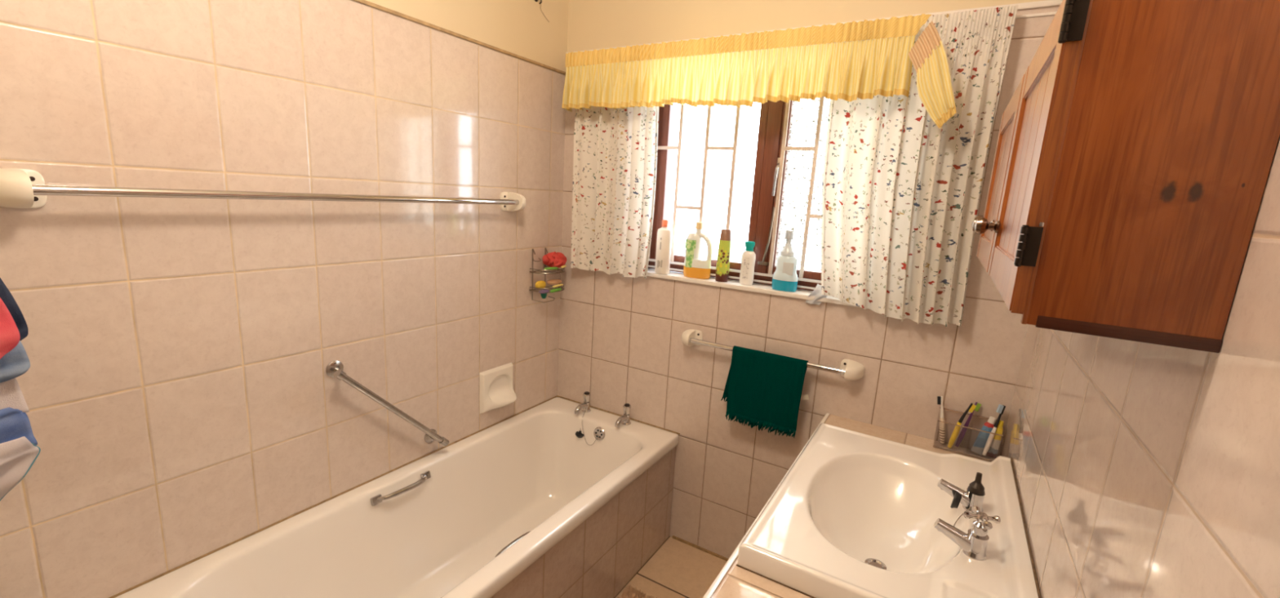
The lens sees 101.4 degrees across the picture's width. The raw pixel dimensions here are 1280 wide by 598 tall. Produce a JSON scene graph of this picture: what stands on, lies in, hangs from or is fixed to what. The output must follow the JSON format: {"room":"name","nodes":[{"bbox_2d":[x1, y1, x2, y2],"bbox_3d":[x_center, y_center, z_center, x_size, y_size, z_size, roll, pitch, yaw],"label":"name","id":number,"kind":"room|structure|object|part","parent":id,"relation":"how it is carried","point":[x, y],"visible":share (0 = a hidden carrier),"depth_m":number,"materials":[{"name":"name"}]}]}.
{"room":"bathroom","nodes":[
{"label":"bathroom","id":0,"kind":"room"},
{"bbox_2d":[0,0,568,597],"bbox_3d":[-1.010,-0.116,1.446,0.100,2.600,2.750,10,13,30],"label":"wall","id":1,"kind":"structure","parent":0,"point":[182,402],"depth_m":1.36,"materials":[{"name":"tile"}]},
{"bbox_2d":[0,168,525,210],"bbox_3d":[-0.824,-0.293,1.523,0.088,0.074,1.397,10,13,30],"label":"towel rail","id":2,"kind":"object","parent":1,"relation":"attached to","point":[20,188],"visible":1,"depth_m":1.13,"materials":[{"name":"silver metal"}]},
{"bbox_3d":[-0.808,-0.291,1.514,0.020,0.020,1.293,10,13,30],"label":"rod","id":3,"kind":"part","parent":2,"relation":"part of","materials":[{"name":"silver metal"}]},
{"bbox_2d":[325,360,448,445],"bbox_3d":[-0.820,0.365,1.744,0.071,0.401,0.396,10,13,30],"label":"grab bar","id":4,"kind":"object","parent":1,"relation":"attached to","point":[335,368],"visible":1,"depth_m":1.66,"materials":[{"name":"silver metal"}]},
{"bbox_2d":[353,0,565,75],"bbox_3d":[-0.789,-0.849,1.499,0.006,0.011,1.829,10,13,30],"label":"trim","id":5,"kind":"structure","parent":1,"relation":"attached to","point":[363,2],"depth_m":1.75,"materials":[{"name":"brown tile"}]},
{"bbox_2d":[479,361,516,413],"bbox_3d":[-0.572,0.374,2.174,0.068,0.176,0.178,10,13,30],"label":"soap dish","id":6,"kind":"object","parent":1,"relation":"attached to","point":[496,390],"visible":1,"depth_m":2.17,"materials":[{"name":"beige ceramic"}]},
{"bbox_2d":[534,0,549,22],"bbox_3d":[-0.382,-1.154,2.084,0.029,0.072,0.094,10,13,30],"label":"wall hook","id":7,"kind":"object","parent":1,"relation":"attached to","point":[540,2],"visible":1,"depth_m":2.06,"materials":[{"name":"silver metal"}]},
{"bbox_2d":[528,247,564,302],"bbox_3d":[-0.393,-0.103,2.302,0.104,0.234,0.166,10,13,30],"label":"wire caddy","id":8,"kind":"object","parent":1,"relation":"attached to","point":[561,270],"depth_m":2.27,"materials":[{"name":"metal"}]},
{"bbox_2d":[535,280,546,288],"bbox_3d":[-0.433,-0.062,2.282,0.032,0.035,0.055,10,13,30],"label":"sponge","id":9,"kind":"object","parent":8,"relation":"on","point":[541,284],"visible":0.94,"depth_m":2.27,"materials":[{"name":"yellow"}]},
{"bbox_3d":[-0.414,-0.104,2.299,0.071,0.234,0.119,10,13,30],"label":"frame","id":10,"kind":"part","parent":8,"relation":"part of","materials":[{"name":"metal"}]},
{"bbox_3d":[-0.414,-0.014,2.258,0.027,0.026,0.028,10,13,30],"label":"hanging cap","id":11,"kind":"part","parent":8,"relation":"part of","materials":[{"name":"green plastic"}]},
{"bbox_2d":[538,288,549,293],"bbox_3d":[-0.407,-0.031,2.229,0.020,0.016,0.055,13,15,41],"label":"scrubber","id":12,"kind":"object","parent":8,"relation":"on","point":[545,291],"visible":1,"depth_m":2.22,"materials":[{"name":"purple plastic"}]},
{"bbox_2d":[528,283,564,292],"bbox_3d":[-0.395,-0.049,2.312,0.101,0.019,0.166,10,13,30],"label":"shelf","id":13,"kind":"object","parent":8,"relation":"attached to","point":[533,290],"depth_m":2.28,"materials":[{"name":"metal"}]},
{"bbox_2d":[529,267,564,274],"bbox_3d":[-0.390,-0.127,2.296,0.101,0.019,0.166,10,13,30],"label":"shelf","id":14,"kind":"object","parent":8,"relation":"attached to","point":[561,270],"depth_m":2.27,"materials":[{"name":"metal"}]},
{"bbox_2d":[543,266,558,269],"bbox_3d":[-0.382,-0.131,2.255,0.075,0.012,0.016,-6,15,-39],"label":"razor","id":15,"kind":"object","parent":8,"relation":"on","point":[546,268],"visible":1,"depth_m":2.25,"materials":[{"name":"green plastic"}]},
{"bbox_2d":[546,279,561,284],"bbox_3d":[-0.383,-0.076,2.344,0.044,0.021,0.075,13,15,41],"label":"soap bar","id":16,"kind":"object","parent":8,"relation":"on","point":[551,281],"visible":1,"depth_m":2.33,"materials":[{"name":"orange wax"}]},
{"bbox_2d":[542,251,566,267],"bbox_3d":[-0.374,-0.172,2.311,0.100,0.071,0.109,3,11,0],"label":"bath pouf","id":17,"kind":"object","parent":8,"relation":"on","point":[554,259],"visible":0.98,"depth_m":2.28,"materials":[{"name":"red plastic"}]},
{"bbox_2d":[550,287,561,292],"bbox_3d":[-0.365,-0.039,2.278,0.018,0.018,0.070,11,14,35],"label":"scrubber","id":18,"kind":"object","parent":8,"relation":"on","point":[554,290],"visible":1,"depth_m":2.27,"materials":[{"name":"green plastic"}]},
{"bbox_2d":[552,284,563,287],"bbox_3d":[-0.360,-0.058,2.301,0.014,0.010,0.085,8,12,24],"label":"scrubber","id":19,"kind":"object","parent":8,"relation":"on","point":[557,285],"visible":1,"depth_m":2.29,"materials":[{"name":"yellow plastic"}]},
{"bbox_2d":[614,535,727,597],"bbox_3d":[-0.285,1.297,1.234,1.970,0.100,2.750,10,13,30],"label":"floor","id":20,"kind":"structure","parent":0,"point":[677,568],"depth_m":2.10,"materials":[{"name":"tile"}]},
{"bbox_2d":[109,395,679,597],"bbox_3d":[-0.574,0.870,1.713,0.672,0.516,1.720,10,13,30],"label":"bathtub","id":21,"kind":"object","parent":20,"relation":"on","point":[521,504],"visible":0.98,"depth_m":1.83,"materials":[{"name":"white ceramic"}]},
{"bbox_2d":[574,391,591,413],"bbox_3d":[-0.260,0.473,2.373,0.042,0.090,0.104,10,13,30],"label":"tap","id":22,"kind":"object","parent":21,"relation":"attached to","point":[586,395],"visible":1,"depth_m":2.38,"materials":[{"name":"silver metal"}]},
{"bbox_2d":[575,408,585,437],"bbox_3d":[-0.255,0.557,2.345,0.044,0.111,0.081,10,13,30],"label":"plug","id":23,"kind":"object","parent":22,"relation":"hanging from","point":[578,433],"visible":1,"depth_m":2.33,"materials":[{"name":"black rubber"}]},
{"bbox_3d":[-0.261,0.494,2.377,0.042,0.048,0.104,10,13,30],"label":"spout","id":24,"kind":"part","parent":22,"relation":"part of","materials":[{"name":"silver metal"}]},
{"bbox_3d":[-0.308,0.954,1.563,0.020,0.440,1.718,10,13,30],"label":"panel","id":25,"kind":"part","parent":21,"relation":"part of","materials":[{"name":"tile"}]},
{"bbox_3d":[-0.232,0.571,2.324,0.037,0.127,0.136,-2,13,-27],"label":"plug chain","id":26,"kind":"part","parent":21,"relation":"part of","materials":[{"name":"silver metal"}]},
{"bbox_2d":[614,403,631,426],"bbox_3d":[-0.074,0.506,2.264,0.042,0.090,0.104,10,13,30],"label":"tap","id":27,"kind":"object","parent":21,"relation":"on","point":[624,419],"visible":1,"depth_m":2.27,"materials":[{"name":"silver metal"}]},
{"bbox_3d":[-0.075,0.527,2.268,0.042,0.048,0.104,10,13,30],"label":"spout","id":28,"kind":"part","parent":27,"relation":"part of","materials":[{"name":"silver metal"}]},
{"bbox_2d":[617,584,657,597],"bbox_3d":[-0.024,1.178,1.571,0.496,0.030,0.731,10,13,30],"label":"bath mat","id":29,"kind":"object","parent":20,"relation":"on","point":[629,592],"visible":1,"depth_m":1.95,"materials":[{"name":"beige fabric"}]},
{"bbox_3d":[0.538,0.923,1.284,0.520,0.707,1.308,10,13,30],"label":"cupboard","id":30,"kind":"object","parent":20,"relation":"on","visible":0},
{"bbox_2d":[702,413,998,597],"bbox_3d":[0.555,0.558,1.209,0.527,0.036,1.319,10,13,30],"label":"countertop","id":31,"kind":"structure","parent":30,"relation":"on","point":[733,580],"depth_m":1.10,"materials":[{"name":"tile"}]},
{"bbox_3d":[0.336,0.517,1.336,0.014,0.032,1.319,10,13,30],"label":"edge trim","id":32,"kind":"part","parent":31,"relation":"part of","materials":[{"name":"white tile"}]},
{"bbox_2d":[736,422,1041,597],"bbox_3d":[0.605,0.541,1.266,0.505,0.192,0.746,10,13,30],"label":"basin","id":33,"kind":"object","parent":31,"relation":"in","point":[855,515],"visible":0.94,"depth_m":1.27,"materials":[{"name":"white ceramic"}]},
{"bbox_2d":[937,471,985,513],"bbox_3d":[0.757,0.444,1.233,0.098,0.095,0.042,10,13,30],"label":"tap","id":34,"kind":"object","parent":33,"relation":"attached to","point":[975,494],"visible":0.93,"depth_m":1.22,"materials":[{"name":"silver metal"}]},
{"bbox_2d":[950,490,969,526],"bbox_3d":[0.708,0.480,1.158,0.037,0.046,0.176,10,13,30],"label":"plug","id":35,"kind":"object","parent":34,"relation":"hanging from","point":[957,498],"visible":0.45,"depth_m":1.20,"materials":[{"name":"black rubber"}]},
{"bbox_3d":[0.702,0.496,1.154,0.020,0.015,0.158,12,14,37],"label":"chain","id":36,"kind":"part","parent":35,"relation":"part of","materials":[{"name":"silver metal"}]},
{"bbox_2d":[933,505,1000,560],"bbox_3d":[0.665,0.470,1.071,0.106,0.096,0.060,14,15,42],"label":"tap","id":37,"kind":"object","parent":33,"relation":"on","point":[974,543],"visible":1,"depth_m":1.05,"materials":[{"name":"silver metal"}]},
{"bbox_3d":[0.656,0.489,1.074,0.098,0.056,0.042,10,13,30],"label":"spout","id":38,"kind":"part","parent":37,"relation":"part of","materials":[{"name":"silver metal"}]},
{"bbox_3d":[0.684,0.435,1.048,0.053,0.016,0.053,-4,14,-34],"label":"cross handle","id":39,"kind":"part","parent":37,"relation":"part of","materials":[{"name":"silver metal"}]},
{"bbox_3d":[1.023,0.423,1.639,0.171,0.116,0.065,10,13,30],"label":"toothbrush holder","id":40,"kind":"object","parent":31,"relation":"on","visible":0},
{"bbox_2d":[937,395,945,444],"bbox_3d":[0.961,0.386,1.677,0.015,0.154,0.043,-8,16,-44],"label":"toothbrush","id":41,"kind":"object","parent":40,"relation":"in","point":[940,398],"visible":1,"depth_m":1.67,"materials":[{"name":"white plastic"}]},
{"bbox_2d":[947,402,976,447],"bbox_3d":[1.003,0.395,1.634,0.056,0.156,0.016,7,12,20],"label":"toothbrush","id":42,"kind":"object","parent":40,"relation":"in","point":[971,406],"visible":1,"depth_m":1.63,"materials":[{"name":"yellow plastic"}]},
{"bbox_2d":[955,401,981,446],"bbox_3d":[1.032,0.395,1.647,0.053,0.153,0.018,4,11,2],"label":"toothbrush","id":43,"kind":"object","parent":40,"relation":"in","point":[964,428],"visible":0.91,"depth_m":1.65,"materials":[{"name":"purple plastic"}]},
{"bbox_2d":[970,416,995,454],"bbox_3d":[1.060,0.420,1.620,0.051,0.124,0.025,10,13,30],"label":"toothpaste tube","id":44,"kind":"object","parent":40,"relation":"in","point":[978,446],"visible":1,"depth_m":1.61,"materials":[{"name":"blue plastic"}]},
{"bbox_2d":[982,404,1005,455],"bbox_3d":[1.079,0.400,1.599,0.046,0.163,0.015,1,11,-12],"label":"toothbrush","id":45,"kind":"object","parent":40,"relation":"in","point":[1000,409],"visible":1,"depth_m":1.59,"materials":[{"name":"white plastic"}]},
{"bbox_2d":[986,419,1004,457],"bbox_3d":[1.091,0.427,1.608,0.031,0.117,0.025,10,13,30],"label":"toothpaste tube","id":46,"kind":"object","parent":40,"relation":"in","point":[993,450],"visible":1,"depth_m":1.60,"materials":[{"name":"yellow plastic"}]},
{"bbox_2d":[557,0,1059,558],"bbox_3d":[0.448,-0.152,2.059,1.770,2.600,0.200,10,13,30],"label":"wall","id":47,"kind":"structure","parent":0,"point":[620,343],"depth_m":2.01,"materials":[{"name":"tile"}]},
{"bbox_2d":[672,534,728,560],"bbox_3d":[0.411,1.096,2.162,0.625,0.012,0.006,10,13,30],"label":"baseboard","id":48,"kind":"structure","parent":47,"relation":"attached to","point":[726,558],"depth_m":2.25,"materials":[{"name":"beige tile"}]},
{"bbox_2d":[646,97,862,307],"bbox_3d":[0.480,-0.442,1.977,1.030,0.814,0.204,10,13,30],"label":"window","id":49,"kind":"structure","parent":47,"relation":"in","point":[771,120],"depth_m":1.97,"materials":[{"name":"brown paint"}]},
{"bbox_2d":[654,219,671,274],"bbox_3d":[0.097,-0.213,2.150,0.066,0.220,0.041,10,13,30],"label":"lotion bottle","id":50,"kind":"object","parent":49,"relation":"on","point":[664,241],"visible":1,"depth_m":2.13,"materials":[{"name":"white plastic"}]},
{"bbox_2d":[683,222,712,279],"bbox_3d":[0.235,-0.196,2.098,0.119,0.220,0.059,10,13,30],"label":"bottle","id":51,"kind":"object","parent":49,"relation":"on","point":[695,266],"visible":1,"depth_m":2.08,"materials":[{"name":"clear plastic"}]},
{"bbox_3d":[0.279,-0.486,2.109,0.441,0.701,0.035,10,13,30],"label":"sash","id":52,"kind":"part","parent":49,"relation":"part of","materials":[{"name":"brown paint"}]},
{"bbox_2d":[715,228,731,281],"bbox_3d":[0.327,-0.170,2.043,0.052,0.202,0.052,10,13,30],"label":"can","id":53,"kind":"object","parent":49,"relation":"on","point":[722,266],"visible":1,"depth_m":2.02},
{"bbox_2d":[648,96,824,288],"bbox_3d":[0.469,-0.446,1.958,1.010,0.792,0.009,10,13,30],"label":"bars","id":54,"kind":"object","parent":49,"relation":"attached to","point":[734,148],"visible":0.35,"depth_m":1.99,"materials":[{"name":"beige paint"}]},
{"bbox_3d":[0.448,-0.080,2.030,1.010,0.046,0.009,10,13,30],"label":"rail","id":55,"kind":"part","parent":54,"relation":"part of","materials":[{"name":"white metal"}]},
{"bbox_2d":[739,240,755,284],"bbox_3d":[0.411,-0.137,1.998,0.056,0.164,0.036,10,13,30],"label":"shampoo bottle","id":56,"kind":"object","parent":49,"relation":"on","point":[746,275],"visible":1,"depth_m":1.99,"materials":[{"name":"white plastic"}]},
{"bbox_3d":[0.457,-0.052,2.055,1.030,0.017,0.204,10,13,30],"label":"sill","id":57,"kind":"part","parent":49,"relation":"part of","materials":[{"name":"white tile"}]},
{"bbox_3d":[0.505,-0.450,1.934,0.016,0.140,0.035,11,14,34],"label":"handle","id":58,"kind":"part","parent":49,"relation":"part of","materials":[{"name":"silver metal"}]},
{"bbox_2d":[771,230,798,291],"bbox_3d":[0.536,-0.141,1.911,0.093,0.220,0.056,10,13,30],"label":"spray bottle","id":59,"kind":"object","parent":49,"relation":"on","point":[784,277],"visible":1,"depth_m":1.90,"materials":[{"name":"clear plastic"}]},
{"bbox_3d":[0.700,-0.412,1.864,0.431,0.701,0.035,10,13,30],"label":"sash","id":60,"kind":"part","parent":49,"relation":"part of","materials":[{"name":"brown paint"}]},
{"bbox_3d":[0.699,-0.411,1.863,0.379,0.651,0.005,10,13,30],"label":"pane","id":61,"kind":"part","parent":49,"relation":"part of","materials":[{"name":"clear glass"}]},
{"bbox_2d":[805,283,826,305],"bbox_3d":[0.625,-0.017,1.848,0.073,0.072,0.038,10,13,30],"label":"crumpled tissue","id":62,"kind":"object","parent":49,"relation":"on","point":[816,292],"visible":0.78,"depth_m":1.84,"materials":[{"name":"white paper"}]},
{"bbox_2d":[681,328,865,380],"bbox_3d":[0.459,0.204,1.946,0.692,0.063,0.077,10,13,30],"label":"towel rail","id":63,"kind":"object","parent":47,"relation":"attached to","point":[851,370],"visible":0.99,"depth_m":1.83,"materials":[{"name":"white ceramic"}]},
{"bbox_2d":[720,345,808,437],"bbox_3d":[0.454,0.341,1.945,0.331,0.295,0.061,10,13,30],"label":"hand towel","id":64,"kind":"object","parent":63,"relation":"hanging from","point":[762,388],"visible":1,"depth_m":1.93,"materials":[{"name":"green fabric"}]},
{"bbox_3d":[0.450,0.206,1.932,0.605,0.019,0.019,10,13,30],"label":"rod","id":65,"kind":"part","parent":63,"relation":"part of","materials":[{"name":"silver metal"}]},
{"bbox_2d":[565,0,1062,53],"bbox_3d":[0.438,-0.908,1.817,1.770,0.038,0.010,10,13,30],"label":"trim","id":66,"kind":"structure","parent":47,"relation":"attached to","point":[1046,3],"depth_m":1.47,"materials":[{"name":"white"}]},
{"bbox_3d":[0.384,-0.903,1.836,1.540,0.018,0.036,10,13,30],"label":"track","id":67,"kind":"object","parent":47,"relation":"attached to","visible":0},
{"bbox_2d":[570,58,658,279],"bbox_3d":[-0.104,-0.528,2.157,0.409,0.864,0.044,10,13,30],"label":"curtain","id":68,"kind":"object","parent":67,"relation":"hanging from","point":[615,154],"visible":0.73,"depth_m":2.18,"materials":[{"name":"fabric"}]},
{"bbox_2d":[562,13,956,128],"bbox_3d":[0.281,-0.734,1.793,1.425,0.315,0.120,11,13,33],"label":"valance","id":69,"kind":"object","parent":67,"relation":"hanging from","point":[848,71],"visible":1,"depth_m":1.70,"materials":[{"name":"yellow fabric"}]},
{"bbox_2d":[821,4,1017,326],"bbox_3d":[0.798,-0.384,1.619,0.468,0.906,0.060,10,13,30],"label":"curtain","id":70,"kind":"object","parent":67,"relation":"hanging from","point":[901,192],"visible":0.9,"depth_m":1.62,"materials":[{"name":"fabric"}]},
{"bbox_2d":[1000,134,1279,597],"bbox_3d":[0.588,0.163,0.516,0.100,2.600,2.750,10,13,30],"label":"wall","id":71,"kind":"structure","parent":0,"point":[1142,469],"depth_m":0.56,"materials":[{"name":"tile"}]},
{"bbox_2d":[971,0,1279,352],"bbox_3d":[0.670,-0.205,0.848,0.199,0.370,0.859,10,13,30],"label":"upper cabinet","id":72,"kind":"object","parent":71,"relation":"attached to","point":[1136,144],"visible":1,"depth_m":0.49,"materials":[{"name":"orange wood"}]},
{"bbox_3d":[0.624,-0.135,0.954,0.034,0.029,0.029,10,13,30],"label":"knob","id":73,"kind":"part","parent":72,"relation":"part of","materials":[{"name":"metal"}]},
{"bbox_3d":[0.571,-0.120,0.865,0.034,0.029,0.029,10,13,30],"label":"knob","id":74,"kind":"part","parent":72,"relation":"part of","materials":[{"name":"metal"}]},
{"bbox_3d":[0.728,-0.234,1.060,0.005,0.230,0.316,10,13,29],"label":"panel","id":75,"kind":"part","parent":72,"relation":"part of","materials":[{"name":"brown wood"}]},
{"bbox_3d":[0.728,-0.234,1.060,0.015,0.330,0.420,10,13,29],"label":"door","id":76,"kind":"part","parent":72,"relation":"part of","materials":[{"name":"brown wood"}]},
{"bbox_3d":[0.514,-0.175,0.698,0.005,0.230,0.317,10,13,29],"label":"panel","id":77,"kind":"part","parent":72,"relation":"part of","materials":[{"name":"brown wood"}]},
{"bbox_3d":[0.513,-0.175,0.699,0.015,0.330,0.421,10,13,29],"label":"door","id":78,"kind":"part","parent":72,"relation":"part of","materials":[{"name":"brown wood"}]},
{"bbox_3d":[-1.030,0.017,0.646,0.700,2.550,0.100,10,13,30],"label":"wall","id":79,"kind":"structure","parent":0,"visible":0},
{"bbox_3d":[-0.970,-0.355,0.639,0.036,0.044,0.052,10,13,30],"label":"towel hook","id":80,"kind":"object","parent":79,"relation":"attached to","visible":0},
{"bbox_2d":[0,277,40,500],"bbox_3d":[-0.969,0.011,0.748,0.064,0.712,0.140,6,12,15],"label":"towel","id":81,"kind":"object","parent":80,"relation":"hanging from","point":[19,449],"visible":1,"depth_m":0.81,"materials":[{"name":"multicoloured fabric"}]}
]}

